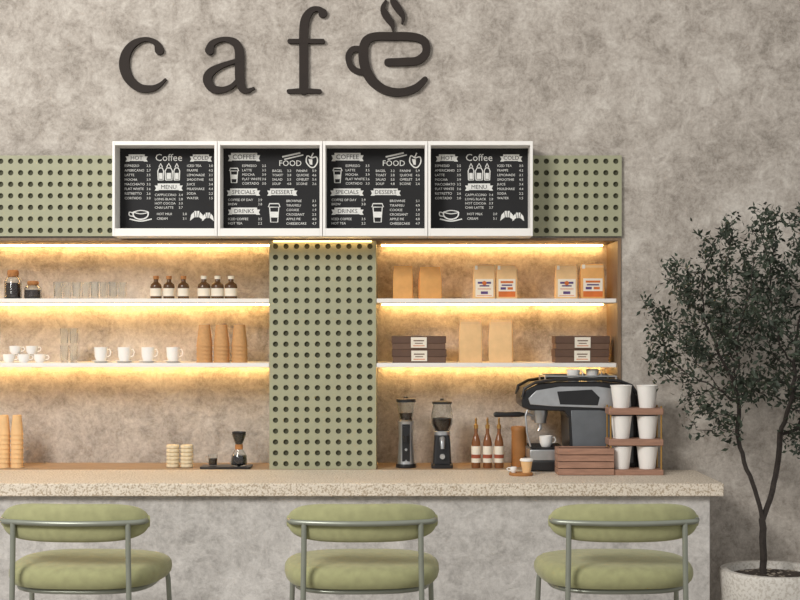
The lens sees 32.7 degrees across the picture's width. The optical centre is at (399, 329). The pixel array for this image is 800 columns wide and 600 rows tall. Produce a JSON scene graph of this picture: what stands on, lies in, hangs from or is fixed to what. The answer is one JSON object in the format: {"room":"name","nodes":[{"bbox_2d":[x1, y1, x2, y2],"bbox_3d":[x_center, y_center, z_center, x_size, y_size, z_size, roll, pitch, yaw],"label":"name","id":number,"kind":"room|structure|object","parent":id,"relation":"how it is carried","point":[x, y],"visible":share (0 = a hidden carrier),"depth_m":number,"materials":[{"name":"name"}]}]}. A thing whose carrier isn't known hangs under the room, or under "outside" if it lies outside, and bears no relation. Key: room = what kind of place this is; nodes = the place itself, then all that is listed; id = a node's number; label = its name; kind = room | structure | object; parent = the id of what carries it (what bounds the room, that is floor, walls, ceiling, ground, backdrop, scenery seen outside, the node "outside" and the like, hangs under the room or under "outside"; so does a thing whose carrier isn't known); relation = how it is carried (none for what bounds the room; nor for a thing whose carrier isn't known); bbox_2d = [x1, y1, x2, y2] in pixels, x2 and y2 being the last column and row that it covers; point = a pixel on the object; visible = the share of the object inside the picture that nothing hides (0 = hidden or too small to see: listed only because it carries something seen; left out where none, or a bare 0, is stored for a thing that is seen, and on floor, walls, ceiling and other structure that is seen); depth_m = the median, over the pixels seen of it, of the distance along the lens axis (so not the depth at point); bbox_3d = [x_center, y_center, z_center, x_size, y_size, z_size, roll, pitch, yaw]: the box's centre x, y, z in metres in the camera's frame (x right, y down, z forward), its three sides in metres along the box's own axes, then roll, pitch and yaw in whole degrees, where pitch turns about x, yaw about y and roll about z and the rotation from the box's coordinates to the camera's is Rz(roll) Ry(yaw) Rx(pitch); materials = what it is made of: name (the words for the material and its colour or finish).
{"room":"cafe","nodes":[
{"label":"cafe","id":0,"kind":"room"},
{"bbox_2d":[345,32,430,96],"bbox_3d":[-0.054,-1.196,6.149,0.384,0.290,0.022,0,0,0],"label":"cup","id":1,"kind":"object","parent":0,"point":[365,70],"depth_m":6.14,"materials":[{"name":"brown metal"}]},
{"bbox_2d":[0,0,799,599],"bbox_3d":[0.000,-0.170,6.385,8.000,3.700,0.450,0,0,0],"label":"wall","id":2,"kind":"structure","parent":0,"point":[699,100],"depth_m":6.16,"materials":[{"name":"paint"}]},
{"bbox_2d":[0,299,268,304],"bbox_3d":[-1.796,-0.130,6.330,2.407,0.026,0.300,0,0,0],"label":"wall shelf","id":3,"kind":"object","parent":2,"relation":"attached to","point":[2,301],"visible":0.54,"depth_m":6.18,"materials":[{"name":"white"}]},
{"bbox_2d":[4,270,21,298],"bbox_3d":[-1.780,-0.209,6.280,0.078,0.134,0.078,0,0,0],"label":"storage jar","id":4,"kind":"object","parent":3,"relation":"on","point":[12,283],"visible":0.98,"depth_m":6.25,"materials":[{"name":"clear glass"}]},
{"bbox_2d":[24,281,41,298],"bbox_3d":[-1.688,-0.184,6.280,0.078,0.083,0.078,0,0,0],"label":"storage jar","id":5,"kind":"object","parent":3,"relation":"on","point":[32,291],"visible":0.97,"depth_m":6.25,"materials":[{"name":"clear glass"}]},
{"bbox_2d":[72,282,80,298],"bbox_3d":[-1.484,-0.182,6.260,0.041,0.078,0.041,0,0,0],"label":"drinking glass","id":6,"kind":"object","parent":3,"relation":"on","point":[76,286],"visible":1,"depth_m":6.25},
{"bbox_2d":[81,282,89,298],"bbox_3d":[-1.451,-0.182,6.300,0.041,0.078,0.041,0,0,0],"label":"drinking glass","id":7,"kind":"object","parent":3,"relation":"on","point":[85,286],"visible":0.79,"depth_m":6.29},
{"bbox_2d":[150,276,161,298],"bbox_3d":[-1.123,-0.196,6.280,0.053,0.106,0.053,0,0,0],"label":"bottle","id":8,"kind":"object","parent":3,"relation":"on","point":[155,288],"visible":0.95,"depth_m":6.26,"materials":[{"name":"brown glass"}]},
{"bbox_2d":[163,276,174,298],"bbox_3d":[-1.063,-0.196,6.280,0.053,0.106,0.053,0,0,0],"label":"bottle","id":9,"kind":"object","parent":3,"relation":"on","point":[168,288],"visible":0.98,"depth_m":6.26,"materials":[{"name":"brown glass"}]},
{"bbox_2d":[178,276,188,298],"bbox_3d":[-0.996,-0.196,6.280,0.053,0.106,0.053,0,0,0],"label":"bottle","id":10,"kind":"object","parent":3,"relation":"on","point":[183,287],"visible":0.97,"depth_m":6.26,"materials":[{"name":"brown glass"}]},
{"bbox_2d":[198,276,209,298],"bbox_3d":[-0.902,-0.196,6.280,0.059,0.106,0.059,0,0,0],"label":"bottle","id":11,"kind":"object","parent":3,"relation":"on","point":[203,287],"visible":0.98,"depth_m":6.26,"materials":[{"name":"brown glass"}]},
{"bbox_2d":[211,276,223,298],"bbox_3d":[-0.840,-0.196,6.280,0.059,0.106,0.059,0,0,0],"label":"bottle","id":12,"kind":"object","parent":3,"relation":"on","point":[217,288],"visible":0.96,"depth_m":6.26,"materials":[{"name":"brown glass"}]},
{"bbox_2d":[225,276,236,298],"bbox_3d":[-0.777,-0.196,6.280,0.059,0.106,0.059,0,0,0],"label":"bottle","id":13,"kind":"object","parent":3,"relation":"on","point":[230,287],"visible":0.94,"depth_m":6.26,"materials":[{"name":"brown glass"}]},
{"bbox_2d":[0,361,268,366],"bbox_3d":[-1.796,0.162,6.330,2.407,0.026,0.300,0,0,0],"label":"wall shelf","id":14,"kind":"object","parent":2,"relation":"attached to","point":[2,363],"visible":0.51,"depth_m":6.18,"materials":[{"name":"white"}]},
{"bbox_2d":[91,360,110,362],"bbox_3d":[-1.376,0.144,6.280,0.090,0.010,0.090,0,0,0],"label":"saucer","id":15,"kind":"object","parent":14,"relation":"on","point":[96,361],"visible":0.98,"depth_m":6.25,"materials":[{"name":"white ceramic"}]},
{"bbox_2d":[94,347,110,360],"bbox_3d":[-1.373,0.112,6.278,0.068,0.067,0.062,0,0,39],"label":"coffee cup","id":16,"kind":"object","parent":15,"relation":"on","point":[100,353],"visible":1,"depth_m":6.26,"materials":[{"name":"white ceramic"}]},
{"bbox_2d":[115,360,133,362],"bbox_3d":[-1.268,0.144,6.280,0.090,0.010,0.090,0,0,0],"label":"saucer","id":17,"kind":"object","parent":14,"relation":"on","point":[119,361],"visible":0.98,"depth_m":6.25,"materials":[{"name":"white ceramic"}]},
{"bbox_2d":[118,347,134,360],"bbox_3d":[-1.265,0.112,6.278,0.068,0.067,0.062,0,0,39],"label":"coffee cup","id":18,"kind":"object","parent":17,"relation":"on","point":[124,353],"visible":1,"depth_m":6.26,"materials":[{"name":"white ceramic"}]},
{"bbox_2d":[138,360,157,362],"bbox_3d":[-1.159,0.144,6.280,0.090,0.010,0.090,0,0,0],"label":"saucer","id":19,"kind":"object","parent":14,"relation":"on","point":[143,361],"visible":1,"depth_m":6.25,"materials":[{"name":"white ceramic"}]},
{"bbox_2d":[141,347,157,360],"bbox_3d":[-1.157,0.112,6.278,0.068,0.067,0.062,0,0,39],"label":"coffee cup","id":20,"kind":"object","parent":19,"relation":"on","point":[147,353],"visible":1,"depth_m":6.25,"materials":[{"name":"white ceramic"}]},
{"bbox_2d":[163,360,182,362],"bbox_3d":[-1.044,0.144,6.280,0.090,0.010,0.090,0,0,0],"label":"saucer","id":21,"kind":"object","parent":14,"relation":"on","point":[168,361],"visible":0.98,"depth_m":6.25,"materials":[{"name":"white ceramic"}]},
{"bbox_2d":[166,347,182,360],"bbox_3d":[-1.042,0.112,6.278,0.068,0.067,0.062,0,0,39],"label":"coffee cup","id":22,"kind":"object","parent":21,"relation":"on","point":[172,352],"visible":1,"depth_m":6.26,"materials":[{"name":"white ceramic"}]},
{"bbox_2d":[196,359,211,362],"bbox_3d":[-0.899,0.099,6.280,0.076,0.100,0.076,0,0,0],"label":"paper cup","id":23,"kind":"object","parent":14,"relation":"on","point":[198,360],"visible":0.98,"depth_m":6.25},
{"bbox_2d":[196,354,211,358],"bbox_3d":[-0.899,0.081,6.280,0.076,0.100,0.076,0,0,0],"label":"paper cup","id":24,"kind":"object","parent":23,"relation":"on","point":[198,356],"visible":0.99,"depth_m":6.25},
{"bbox_2d":[197,350,211,354],"bbox_3d":[-0.899,0.062,6.280,0.076,0.100,0.076,0,0,0],"label":"paper cup","id":25,"kind":"object","parent":24,"relation":"on","point":[209,352],"visible":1,"depth_m":6.25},
{"bbox_2d":[197,346,211,350],"bbox_3d":[-0.899,0.044,6.280,0.076,0.100,0.076,0,0,0],"label":"paper cup","id":26,"kind":"object","parent":25,"relation":"on","point":[199,348],"visible":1,"depth_m":6.25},
{"bbox_2d":[197,325,211,345],"bbox_3d":[-0.899,0.025,6.280,0.076,0.100,0.076,0,0,0],"label":"paper cup","id":27,"kind":"object","parent":26,"relation":"on","point":[204,338],"visible":0.98,"depth_m":6.25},
{"bbox_2d":[213,359,228,362],"bbox_3d":[-0.821,0.099,6.280,0.076,0.100,0.076,0,0,0],"label":"paper cup","id":28,"kind":"object","parent":14,"relation":"on","point":[215,360],"visible":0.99,"depth_m":6.25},
{"bbox_2d":[213,354,228,358],"bbox_3d":[-0.821,0.081,6.280,0.076,0.100,0.076,0,0,0],"label":"paper cup","id":29,"kind":"object","parent":28,"relation":"on","point":[215,356],"visible":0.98,"depth_m":6.25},
{"bbox_2d":[214,350,228,354],"bbox_3d":[-0.821,0.062,6.280,0.076,0.100,0.076,0,0,0],"label":"paper cup","id":30,"kind":"object","parent":29,"relation":"on","point":[226,352],"visible":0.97,"depth_m":6.25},
{"bbox_2d":[214,346,228,350],"bbox_3d":[-0.821,0.044,6.280,0.076,0.100,0.076,0,0,0],"label":"paper cup","id":31,"kind":"object","parent":30,"relation":"on","point":[216,348],"visible":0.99,"depth_m":6.25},
{"bbox_2d":[214,325,228,345],"bbox_3d":[-0.821,0.025,6.280,0.076,0.100,0.076,0,0,0],"label":"paper cup","id":32,"kind":"object","parent":31,"relation":"on","point":[221,338],"visible":0.95,"depth_m":6.25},
{"bbox_2d":[231,359,247,362],"bbox_3d":[-0.738,0.099,6.280,0.076,0.100,0.076,0,0,0],"label":"paper cup","id":33,"kind":"object","parent":14,"relation":"on","point":[233,360],"visible":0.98,"depth_m":6.25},
{"bbox_2d":[231,354,246,358],"bbox_3d":[-0.738,0.081,6.280,0.076,0.100,0.076,0,0,0],"label":"paper cup","id":34,"kind":"object","parent":33,"relation":"on","point":[233,356],"visible":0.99,"depth_m":6.25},
{"bbox_2d":[232,350,246,354],"bbox_3d":[-0.738,0.062,6.280,0.076,0.100,0.076,0,0,0],"label":"paper cup","id":35,"kind":"object","parent":34,"relation":"on","point":[245,351],"visible":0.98,"depth_m":6.25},
{"bbox_2d":[232,346,246,350],"bbox_3d":[-0.738,0.044,6.280,0.076,0.100,0.076,0,0,0],"label":"paper cup","id":36,"kind":"object","parent":35,"relation":"on","point":[234,348],"visible":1,"depth_m":6.25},
{"bbox_2d":[232,325,246,345],"bbox_3d":[-0.738,0.025,6.280,0.076,0.100,0.076,0,0,0],"label":"paper cup","id":37,"kind":"object","parent":36,"relation":"on","point":[239,338],"visible":0.98,"depth_m":6.25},
{"bbox_2d":[0,245,268,245],"bbox_3d":[-1.796,-0.399,6.453,2.369,0.006,0.018,0,0,0],"label":"light strip","id":38,"kind":"object","parent":2,"relation":"attached to","point":[0,245],"visible":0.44,"depth_m":6.45,"materials":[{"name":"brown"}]},
{"bbox_2d":[119,37,166,92],"bbox_3d":[-1.158,-1.193,6.149,0.213,0.249,0.022,0,0,0],"label":"sign letter","id":39,"kind":"object","parent":2,"relation":"attached to","point":[124,60],"visible":1,"depth_m":6.14,"materials":[{"name":"brown metal"}]},
{"bbox_2d":[203,37,254,93],"bbox_3d":[-0.770,-1.192,6.149,0.234,0.254,0.023,0,0,0],"label":"sign letter","id":40,"kind":"object","parent":2,"relation":"attached to","point":[239,60],"visible":1,"depth_m":6.14,"materials":[{"name":"brown metal"}]},
{"bbox_2d":[0,463,521,469],"bbox_3d":[-1.001,0.645,6.320,3.997,0.030,0.320,0,0,0],"label":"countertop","id":41,"kind":"structure","parent":2,"relation":"attached to","point":[27,466],"depth_m":6.25,"materials":[{"name":"brown wood"}]},
{"bbox_2d":[0,463,10,467],"bbox_3d":[-1.816,0.585,6.260,0.059,0.090,0.059,0,0,0],"label":"paper cup","id":42,"kind":"object","parent":41,"relation":"on","point":[2,465],"visible":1,"depth_m":6.24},
{"bbox_2d":[0,458,9,462],"bbox_3d":[-1.816,0.564,6.260,0.059,0.090,0.059,0,0,0],"label":"paper cup","id":43,"kind":"object","parent":42,"relation":"on","point":[7,460],"visible":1,"depth_m":6.24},
{"bbox_2d":[0,453,9,458],"bbox_3d":[-1.816,0.542,6.260,0.059,0.090,0.059,0,0,0],"label":"paper cup","id":44,"kind":"object","parent":43,"relation":"on","point":[2,456],"visible":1,"depth_m":6.24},
{"bbox_2d":[0,449,10,453],"bbox_3d":[-1.816,0.520,6.260,0.059,0.090,0.059,0,0,0],"label":"paper cup","id":45,"kind":"object","parent":44,"relation":"on","point":[2,451],"visible":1,"depth_m":6.24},
{"bbox_2d":[0,444,9,448],"bbox_3d":[-1.816,0.499,6.260,0.059,0.090,0.059,0,0,0],"label":"paper cup","id":46,"kind":"object","parent":45,"relation":"on","point":[2,446],"visible":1,"depth_m":6.24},
{"bbox_2d":[0,439,9,443],"bbox_3d":[-1.816,0.477,6.260,0.059,0.090,0.059,0,0,0],"label":"paper cup","id":47,"kind":"object","parent":46,"relation":"on","point":[1,441],"visible":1,"depth_m":6.24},
{"bbox_2d":[0,415,9,434],"bbox_3d":[-1.816,0.434,6.260,0.059,0.090,0.059,0,0,0],"label":"paper cup","id":48,"kind":"object","parent":47,"relation":"on","point":[4,419],"visible":1,"depth_m":6.24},
{"bbox_2d":[10,463,23,467],"bbox_3d":[-1.756,0.585,6.260,0.059,0.090,0.059,0,0,0],"label":"paper cup","id":49,"kind":"object","parent":41,"relation":"on","point":[13,465],"visible":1,"depth_m":6.24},
{"bbox_2d":[10,458,23,462],"bbox_3d":[-1.756,0.564,6.260,0.059,0.090,0.059,0,0,0],"label":"paper cup","id":50,"kind":"object","parent":49,"relation":"on","point":[20,460],"visible":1,"depth_m":6.24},
{"bbox_2d":[10,453,23,458],"bbox_3d":[-1.756,0.542,6.260,0.059,0.090,0.059,0,0,0],"label":"paper cup","id":51,"kind":"object","parent":50,"relation":"on","point":[13,456],"visible":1,"depth_m":6.24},
{"bbox_2d":[10,449,23,453],"bbox_3d":[-1.756,0.520,6.260,0.059,0.090,0.059,0,0,0],"label":"paper cup","id":52,"kind":"object","parent":51,"relation":"on","point":[13,451],"visible":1,"depth_m":6.24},
{"bbox_2d":[10,444,23,448],"bbox_3d":[-1.756,0.499,6.260,0.059,0.090,0.059,0,0,0],"label":"paper cup","id":53,"kind":"object","parent":52,"relation":"on","point":[13,446],"visible":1,"depth_m":6.24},
{"bbox_2d":[10,439,23,443],"bbox_3d":[-1.756,0.477,6.260,0.059,0.090,0.059,0,0,0],"label":"paper cup","id":54,"kind":"object","parent":53,"relation":"on","point":[12,441],"visible":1,"depth_m":6.24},
{"bbox_2d":[11,435,23,439],"bbox_3d":[-1.756,0.456,6.260,0.059,0.090,0.059,0,0,0],"label":"paper cup","id":55,"kind":"object","parent":54,"relation":"on","point":[13,437],"visible":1,"depth_m":6.24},
{"bbox_2d":[10,415,23,434],"bbox_3d":[-1.756,0.434,6.260,0.059,0.090,0.059,0,0,0],"label":"paper cup","id":56,"kind":"object","parent":55,"relation":"on","point":[16,428],"visible":1,"depth_m":6.24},
{"bbox_2d":[200,464,252,468],"bbox_3d":[-0.793,0.625,6.240,0.230,0.010,0.120,0,0,0],"label":"serving tray","id":57,"kind":"object","parent":41,"relation":"on","point":[204,466],"visible":1,"depth_m":6.20,"materials":[{"name":"black plastic"}]},
{"bbox_2d":[231,431,246,465],"bbox_3d":[-0.736,0.542,6.240,0.076,0.155,0.076,0,0,0],"label":"brewer","id":58,"kind":"object","parent":57,"relation":"on","point":[238,457],"visible":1,"depth_m":6.22,"materials":[{"name":"clear glass"}]},
{"bbox_2d":[396,396,415,467],"bbox_3d":[0.028,0.468,6.253,0.096,0.325,0.111,0,0,0],"label":"coffee grinder","id":59,"kind":"object","parent":41,"relation":"on","point":[405,406],"visible":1,"depth_m":6.23,"materials":[{"name":"black plastic"}]},
{"bbox_2d":[431,398,452,468],"bbox_3d":[0.193,0.471,6.253,0.100,0.318,0.135,0,0,0],"label":"coffee grinder","id":60,"kind":"object","parent":41,"relation":"on","point":[441,416],"visible":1,"depth_m":6.22,"materials":[{"name":"black plastic"}]},
{"bbox_2d":[471,418,480,467],"bbox_3d":[0.350,0.514,6.231,0.043,0.231,0.061,0,0,-19],"label":"syrup bottle","id":61,"kind":"object","parent":41,"relation":"on","point":[475,448],"visible":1,"depth_m":6.22,"materials":[{"name":"orange glass"}]},
{"bbox_2d":[483,417,491,467],"bbox_3d":[0.403,0.514,6.231,0.043,0.231,0.061,0,0,-19],"label":"syrup bottle","id":62,"kind":"object","parent":41,"relation":"on","point":[487,443],"visible":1,"depth_m":6.22,"materials":[{"name":"orange glass"}]},
{"bbox_2d":[494,418,503,467],"bbox_3d":[0.456,0.514,6.231,0.043,0.231,0.061,0,0,-19],"label":"syrup bottle","id":63,"kind":"object","parent":41,"relation":"on","point":[498,448],"visible":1,"depth_m":6.22,"materials":[{"name":"orange glass"}]},
{"bbox_2d":[511,426,526,466],"bbox_3d":[0.550,0.538,6.310,0.074,0.184,0.074,0,0,0],"label":"canister","id":64,"kind":"object","parent":41,"relation":"on","point":[518,433],"visible":0.83,"depth_m":6.28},
{"bbox_2d":[287,6,326,94],"bbox_3d":[-0.419,-1.258,6.148,0.183,0.398,0.023,0,0,0],"label":"sign letter","id":65,"kind":"object","parent":2,"relation":"attached to","point":[303,41],"visible":1,"depth_m":6.14,"materials":[{"name":"brown metal"}]},
{"bbox_2d":[0,238,617,244],"bbox_3d":[-1.009,-0.409,6.317,3.981,0.012,0.326,0,0,0],"label":"trim","id":66,"kind":"structure","parent":2,"relation":"attached to","point":[3,241],"depth_m":6.22,"materials":[{"name":"brown wood"}]},
{"bbox_2d":[0,155,621,235],"bbox_3d":[-0.881,-0.604,6.150,3.757,0.363,0.020,0,0,0],"label":"perforated panel","id":67,"kind":"object","parent":2,"relation":"attached to","point":[41,195],"visible":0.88,"depth_m":6.14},
{"bbox_2d":[112,141,219,237],"bbox_3d":[-1.033,-0.621,6.064,0.460,0.417,0.150,0,0,0],"label":"menu board","id":68,"kind":"object","parent":67,"relation":"attached to","point":[161,189],"visible":0.99,"depth_m":6.10,"materials":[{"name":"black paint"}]},
{"bbox_2d":[218,141,323,237],"bbox_3d":[-0.571,-0.621,6.064,0.460,0.417,0.150,0,0,0],"label":"menu board","id":69,"kind":"object","parent":67,"relation":"attached to","point":[267,189],"visible":1,"depth_m":6.10,"materials":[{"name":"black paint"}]},
{"bbox_2d":[323,141,427,237],"bbox_3d":[-0.109,-0.621,6.064,0.460,0.417,0.150,0,0,0],"label":"menu board","id":70,"kind":"object","parent":67,"relation":"attached to","point":[372,189],"visible":1,"depth_m":6.10,"materials":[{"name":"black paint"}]},
{"bbox_2d":[427,141,532,237],"bbox_3d":[0.353,-0.621,6.064,0.460,0.417,0.150,0,0,0],"label":"menu board","id":71,"kind":"object","parent":67,"relation":"attached to","point":[477,189],"visible":1,"depth_m":6.10,"materials":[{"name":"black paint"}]},
{"bbox_2d":[269,241,376,468],"bbox_3d":[-0.350,0.113,6.323,0.483,1.033,0.294,0,0,0],"label":"perforated panel","id":72,"kind":"object","parent":2,"relation":"attached to","point":[323,295],"visible":1,"depth_m":6.18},
{"bbox_2d":[345,0,430,96],"bbox_3d":[-0.054,-1.304,6.149,0.384,0.505,0.022,0,0,0],"label":"sign letter","id":73,"kind":"object","parent":2,"relation":"attached to","point":[365,70],"visible":1,"depth_m":6.14,"materials":[{"name":"brown metal"}]},
{"bbox_2d":[381,245,602,245],"bbox_3d":[0.434,-0.399,6.453,1.046,0.006,0.018,0,0,0],"label":"light strip","id":74,"kind":"object","parent":2,"relation":"attached to","point":[381,245],"visible":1,"depth_m":6.45,"materials":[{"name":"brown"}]},
{"bbox_2d":[376,299,615,304],"bbox_3d":[0.436,-0.130,6.330,1.088,0.026,0.300,0,0,0],"label":"wall shelf","id":75,"kind":"object","parent":2,"relation":"attached to","point":[378,301],"visible":1,"depth_m":6.18,"materials":[{"name":"white"}]},
{"bbox_2d":[393,266,412,298],"bbox_3d":[0.014,-0.219,6.280,0.092,0.152,0.051,0,0,0],"label":"coffee bag","id":76,"kind":"object","parent":75,"relation":"on","point":[402,275],"visible":0.94,"depth_m":6.25,"materials":[{"name":"paper"}]},
{"bbox_2d":[418,267,441,298],"bbox_3d":[0.138,-0.216,6.280,0.101,0.148,0.056,0,0,-10],"label":"coffee bag","id":77,"kind":"object","parent":75,"relation":"on","point":[429,280],"visible":0.98,"depth_m":6.26,"materials":[{"name":"paper"}]},
{"bbox_2d":[473,265,494,298],"bbox_3d":[0.387,-0.221,6.279,0.101,0.157,0.058,0,0,0],"label":"coffee bag","id":78,"kind":"object","parent":75,"relation":"on","point":[483,275],"visible":0.98,"depth_m":6.25,"materials":[{"name":"paper"}]},
{"bbox_2d":[496,265,516,298],"bbox_3d":[0.490,-0.221,6.279,0.097,0.157,0.054,0,0,0],"label":"coffee bag","id":79,"kind":"object","parent":75,"relation":"on","point":[506,275],"visible":0.97,"depth_m":6.25,"materials":[{"name":"paper"}]},
{"bbox_2d":[554,265,577,298],"bbox_3d":[0.764,-0.221,6.279,0.101,0.157,0.058,0,0,0],"label":"coffee bag","id":80,"kind":"object","parent":75,"relation":"on","point":[566,279],"visible":0.97,"depth_m":6.25,"materials":[{"name":"paper"}]},
{"bbox_2d":[579,264,604,298],"bbox_3d":[0.883,-0.223,6.279,0.111,0.161,0.062,0,0,0],"label":"coffee bag","id":81,"kind":"object","parent":75,"relation":"on","point":[592,277],"visible":0.98,"depth_m":6.25,"materials":[{"name":"paper"}]},
{"bbox_2d":[376,361,615,366],"bbox_3d":[0.436,0.162,6.330,1.088,0.026,0.300,0,0,0],"label":"wall shelf","id":82,"kind":"object","parent":2,"relation":"attached to","point":[379,363],"visible":0.89,"depth_m":6.18,"materials":[{"name":"white"}]},
{"bbox_2d":[392,349,446,362],"bbox_3d":[0.088,0.119,6.288,0.249,0.061,0.149,0,0,0],"label":"gift box","id":83,"kind":"object","parent":82,"relation":"on","point":[399,355],"visible":1,"depth_m":6.22,"materials":[{"name":"cardboard"}]},
{"bbox_2d":[392,336,445,348],"bbox_3d":[0.086,0.058,6.288,0.249,0.061,0.149,0,0,0],"label":"gift box","id":84,"kind":"object","parent":83,"relation":"on","point":[398,342],"visible":0.99,"depth_m":6.22,"materials":[{"name":"cardboard"}]},
{"bbox_2d":[459,320,481,362],"bbox_3d":[0.324,0.053,6.280,0.106,0.194,0.058,0,0,0],"label":"coffee bag","id":85,"kind":"object","parent":82,"relation":"on","point":[470,331],"visible":1,"depth_m":6.25,"materials":[{"name":"paper"}]},
{"bbox_2d":[489,320,512,362],"bbox_3d":[0.465,0.053,6.280,0.111,0.194,0.061,0,0,8],"label":"coffee bag","id":86,"kind":"object","parent":82,"relation":"on","point":[500,331],"visible":1,"depth_m":6.25,"materials":[{"name":"paper"}]},
{"bbox_2d":[551,349,608,362],"bbox_3d":[0.830,0.119,6.288,0.249,0.061,0.149,0,0,0],"label":"gift box","id":87,"kind":"object","parent":82,"relation":"on","point":[558,355],"visible":1,"depth_m":6.22,"materials":[{"name":"cardboard"}]},
{"bbox_2d":[552,336,609,348],"bbox_3d":[0.832,0.058,6.288,0.249,0.061,0.149,0,0,0],"label":"gift box","id":88,"kind":"object","parent":87,"relation":"on","point":[558,342],"visible":0.99,"depth_m":6.22,"materials":[{"name":"cardboard"}]},
{"bbox_2d":[607,238,620,379],"bbox_3d":[0.989,0.107,6.317,0.016,1.045,0.326,0,0,0],"label":"trim","id":89,"kind":"structure","parent":2,"relation":"attached to","point":[613,249],"depth_m":6.25,"materials":[{"name":"brown wood"}]},
{"bbox_3d":[0.000,1.730,2.160,8.000,0.100,8.000,0,0,0],"label":"floor","id":90,"kind":"structure","parent":0,"visible":0},
{"bbox_2d":[0,503,171,599],"bbox_3d":[-1.144,1.141,5.025,0.600,1.058,0.551,0,0,3],"label":"bar stool","id":91,"kind":"object","parent":90,"relation":"on","point":[127,570],"visible":1,"depth_m":4.82,"materials":[{"name":"green fabric"}]},
{"bbox_2d":[0,496,709,599],"bbox_3d":[-0.860,1.181,5.888,4.280,0.997,0.505,0,0,0],"label":"bar counter","id":92,"kind":"object","parent":90,"relation":"on","point":[218,547],"depth_m":5.63,"materials":[{"name":"paint"}]},
{"bbox_2d":[0,470,723,495],"bbox_3d":[-0.835,0.656,5.880,4.329,0.053,0.560,0,0,0],"label":"countertop","id":93,"kind":"structure","parent":92,"relation":"on","point":[12,482],"depth_m":5.64,"materials":[{"name":"stone"}]},
{"bbox_2d":[509,471,532,475],"bbox_3d":[0.525,0.624,5.920,0.104,0.012,0.104,0,0,0],"label":"wooden coaster","id":94,"kind":"object","parent":93,"relation":"on","point":[518,473],"visible":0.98,"depth_m":5.88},
{"bbox_2d":[520,458,532,472],"bbox_3d":[0.549,0.587,5.920,0.058,0.061,0.058,0,0,0],"label":"cup","id":95,"kind":"object","parent":94,"relation":"on","point":[526,463],"visible":1,"depth_m":5.90,"materials":[{"name":"paper"}]},
{"bbox_2d":[493,374,638,470],"bbox_3d":[0.742,0.417,6.220,0.649,0.427,0.332,0,0,0],"label":"espresso machine","id":96,"kind":"object","parent":93,"relation":"on","point":[581,400],"visible":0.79,"depth_m":6.06,"materials":[{"name":"black plastic"}]},
{"bbox_2d":[526,445,555,460],"bbox_3d":[0.662,0.557,6.220,0.167,0.048,0.302,0,0,0],"label":"drip tray","id":97,"kind":"object","parent":96,"relation":"on","point":[536,452],"depth_m":6.07,"materials":[{"name":"metal"}]},
{"bbox_2d":[539,435,555,446],"bbox_3d":[0.660,0.501,6.148,0.067,0.050,0.060,0,0,38],"label":"coffee cup","id":98,"kind":"object","parent":96,"relation":"on","point":[545,440],"visible":1,"depth_m":6.13,"materials":[{"name":"white ceramic"}]},
{"bbox_2d":[524,456,636,470],"bbox_3d":[0.816,0.604,6.220,0.493,0.044,0.318,0,0,0],"label":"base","id":99,"kind":"object","parent":96,"relation":"attached to","point":[539,463],"depth_m":6.06,"materials":[{"name":"black wood"}]},
{"bbox_2d":[555,446,613,474],"bbox_3d":[0.805,0.572,5.970,0.244,0.117,0.120,0,0,0],"label":"wooden crate","id":100,"kind":"object","parent":93,"relation":"on","point":[570,460],"visible":0.98,"depth_m":5.91,"materials":[{"name":"brown wood"}]},
{"bbox_2d":[605,405,662,474],"bbox_3d":[1.025,0.480,5.980,0.236,0.300,0.120,0,0,0],"label":"cup holder","id":101,"kind":"object","parent":93,"relation":"on","point":[632,441],"visible":0.96,"depth_m":5.92,"materials":[{"name":"brown wood"}]},
{"bbox_2d":[610,385,631,407],"bbox_3d":[0.968,0.290,5.975,0.095,0.098,0.095,0,0,0],"label":"paper cup","id":102,"kind":"object","parent":101,"relation":"in","point":[621,394],"visible":1,"depth_m":5.94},
{"bbox_2d":[612,415,631,438],"bbox_3d":[0.968,0.424,5.975,0.095,0.098,0.095,0,0,0],"label":"paper cup","id":103,"kind":"object","parent":101,"relation":"in","point":[621,424],"visible":0.97,"depth_m":5.94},
{"bbox_2d":[612,446,631,468],"bbox_3d":[0.968,0.556,5.975,0.095,0.098,0.095,0,0,0],"label":"paper cup","id":104,"kind":"object","parent":101,"relation":"in","point":[622,454],"visible":0.85,"depth_m":5.94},
{"bbox_2d":[636,415,657,438],"bbox_3d":[1.082,0.424,5.975,0.095,0.098,0.095,0,0,0],"label":"paper cup","id":105,"kind":"object","parent":101,"relation":"in","point":[647,424],"visible":1,"depth_m":5.94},
{"bbox_2d":[636,385,657,407],"bbox_3d":[1.082,0.290,5.975,0.095,0.098,0.095,0,0,0],"label":"paper cup","id":106,"kind":"object","parent":101,"relation":"in","point":[647,394],"visible":1,"depth_m":5.94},
{"bbox_2d":[636,446,657,468],"bbox_3d":[1.082,0.556,5.975,0.095,0.098,0.095,0,0,0],"label":"paper cup","id":107,"kind":"object","parent":101,"relation":"in","point":[647,455],"visible":0.92,"depth_m":5.94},
{"bbox_2d":[285,503,438,599],"bbox_3d":[-0.144,1.141,5.025,0.600,1.058,0.551,0,0,-2],"label":"bar stool","id":108,"kind":"object","parent":90,"relation":"on","point":[326,571],"visible":1,"depth_m":4.81,"materials":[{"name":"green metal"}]},
{"bbox_2d":[534,503,699,599],"bbox_3d":[0.788,1.141,5.025,0.600,1.058,0.551,0,0,-1],"label":"bar stool","id":109,"kind":"object","parent":90,"relation":"on","point":[582,571],"visible":1,"depth_m":4.82,"materials":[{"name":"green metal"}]},
{"bbox_2d":[636,202,799,599],"bbox_3d":[1.588,0.568,5.707,1.193,2.224,0.822,0,0,-17],"label":"potted tree","id":110,"kind":"object","parent":90,"relation":"on","point":[762,579],"visible":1,"depth_m":5.68,"materials":[{"name":"green plant"}]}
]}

